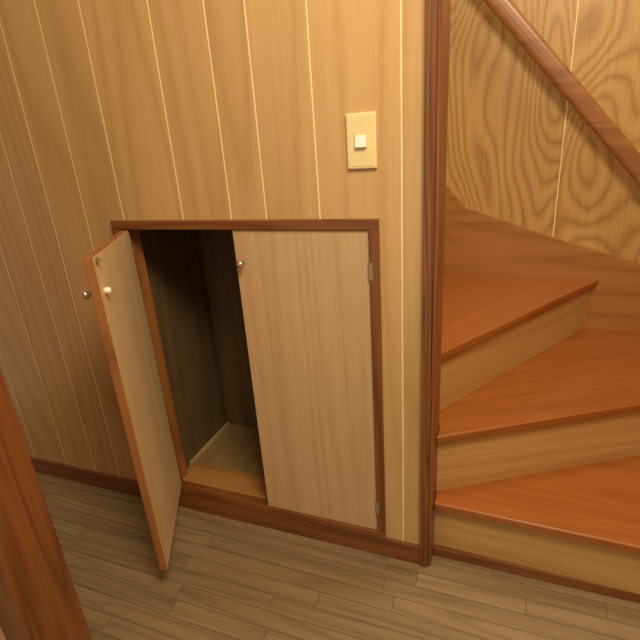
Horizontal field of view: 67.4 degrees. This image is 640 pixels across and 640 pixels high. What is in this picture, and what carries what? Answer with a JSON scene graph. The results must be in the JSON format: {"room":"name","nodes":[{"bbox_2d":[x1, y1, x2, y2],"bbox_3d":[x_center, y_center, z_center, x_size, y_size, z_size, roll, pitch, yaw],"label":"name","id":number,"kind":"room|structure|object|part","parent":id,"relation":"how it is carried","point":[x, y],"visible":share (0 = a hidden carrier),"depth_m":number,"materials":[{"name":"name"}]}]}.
{"room":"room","nodes":[
{"label":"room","id":0,"kind":"room"},
{"bbox_2d":[0,626,5,639],"bbox_3d":[-1.399,-0.324,0.966,1.470,2.600,0.080,4,22,20],"label":"wall","id":1,"kind":"structure","parent":0,"point":[2,637],"depth_m":1.06,"materials":[{"name":"brown wood"}]},
{"bbox_2d":[0,369,91,639],"bbox_3d":[-0.672,-0.272,0.698,0.083,2.600,0.120,4,22,20],"label":"trim","id":2,"kind":"structure","parent":1,"relation":"attached to","point":[39,600],"depth_m":0.96,"materials":[{"name":"brown wood"}]},
{"bbox_2d":[0,0,425,544],"bbox_3d":[-0.815,-0.537,1.413,2.227,2.600,0.012,4,22,20],"label":"wall","id":3,"kind":"structure","parent":0,"point":[110,110],"depth_m":1.25,"materials":[{"name":"brown wood"}]},
{"bbox_2d":[30,457,419,563],"bbox_3d":[-0.735,0.646,1.856,2.227,0.070,0.010,4,22,20],"label":"baseboard","id":4,"kind":"structure","parent":3,"relation":"attached to","point":[393,548],"depth_m":1.66,"materials":[{"name":"brown wood"}]},
{"bbox_2d":[81,219,385,570],"bbox_3d":[-0.195,0.159,1.499,0.820,1.040,0.767,4,22,20],"label":"cabinet","id":5,"kind":"object","parent":3,"relation":"attached to","point":[244,357],"visible":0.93,"depth_m":1.43,"materials":[{"name":"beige wood"}]},
{"bbox_3d":[-0.541,-0.059,1.120,0.028,0.021,0.021,-7,21,-7],"label":"knob","id":6,"kind":"part","parent":5,"relation":"part of","materials":[{"name":"metal"}]},
{"bbox_3d":[-0.505,-0.137,1.094,0.010,0.012,0.022,-7,21,-7],"label":"catch plate","id":7,"kind":"part","parent":5,"relation":"part of","materials":[{"name":"metal"}]},
{"bbox_3d":[-0.518,0.233,1.413,0.022,0.934,0.377,-7,21,-7],"label":"panel","id":8,"kind":"part","parent":5,"relation":"part of","materials":[{"name":"brown wood"}]},
{"bbox_3d":[-0.148,0.605,1.697,0.759,0.013,0.101,4,22,20],"label":"sill","id":9,"kind":"part","parent":5,"relation":"part of","materials":[{"name":"orange wood"}]},
{"bbox_3d":[-0.214,-0.152,1.302,0.021,0.021,0.028,4,22,20],"label":"knob","id":10,"kind":"part","parent":5,"relation":"part of","materials":[{"name":"metal"}]},
{"bbox_3d":[-0.025,0.202,1.402,0.377,0.934,0.022,4,22,20],"label":"panel","id":11,"kind":"part","parent":5,"relation":"part of","materials":[{"name":"brown wood"}]},
{"bbox_2d":[346,111,376,168],"bbox_3d":[0.093,-0.405,1.089,0.070,0.120,0.016,4,22,20],"label":"light switch","id":12,"kind":"object","parent":3,"relation":"attached to","point":[361,129],"visible":1,"depth_m":1.08,"materials":[{"name":"beige plastic"}]},
{"bbox_2d":[420,0,450,567],"bbox_3d":[0.260,-0.479,1.065,0.032,2.600,0.141,4,22,20],"label":"trim","id":13,"kind":"structure","parent":3,"relation":"attached to","point":[437,47],"depth_m":1.13,"materials":[{"name":"brown wood"}]},
{"bbox_2d":[36,472,639,639],"bbox_3d":[-0.622,1.102,0.771,3.250,0.020,2.260,4,22,20],"label":"floor","id":14,"kind":"structure","parent":0,"point":[224,578],"depth_m":1.42,"materials":[{"name":"brown wood"}]},
{"bbox_2d":[433,184,639,603],"bbox_3d":[0.720,-0.087,1.569,1.451,1.449,1.018,4,22,20],"label":"staircase","id":15,"kind":"structure","parent":14,"relation":"on","point":[538,472],"depth_m":1.51,"materials":[{"name":"orange wood"}]},
{"bbox_2d":[446,0,639,262],"bbox_3d":[0.468,-1.114,1.842,2.250,3.200,0.015,4,22,20],"label":"wall","id":16,"kind":"structure","parent":0,"point":[519,152],"depth_m":1.83,"materials":[{"name":"brown wood"}]},
{"bbox_2d":[483,0,639,185],"bbox_3d":[0.738,-1.013,1.715,1.307,1.485,0.090,4,22,20],"label":"handrail","id":17,"kind":"object","parent":16,"relation":"attached to","point":[507,12],"visible":1,"depth_m":1.69,"materials":[{"name":"brown wood"}]}
]}

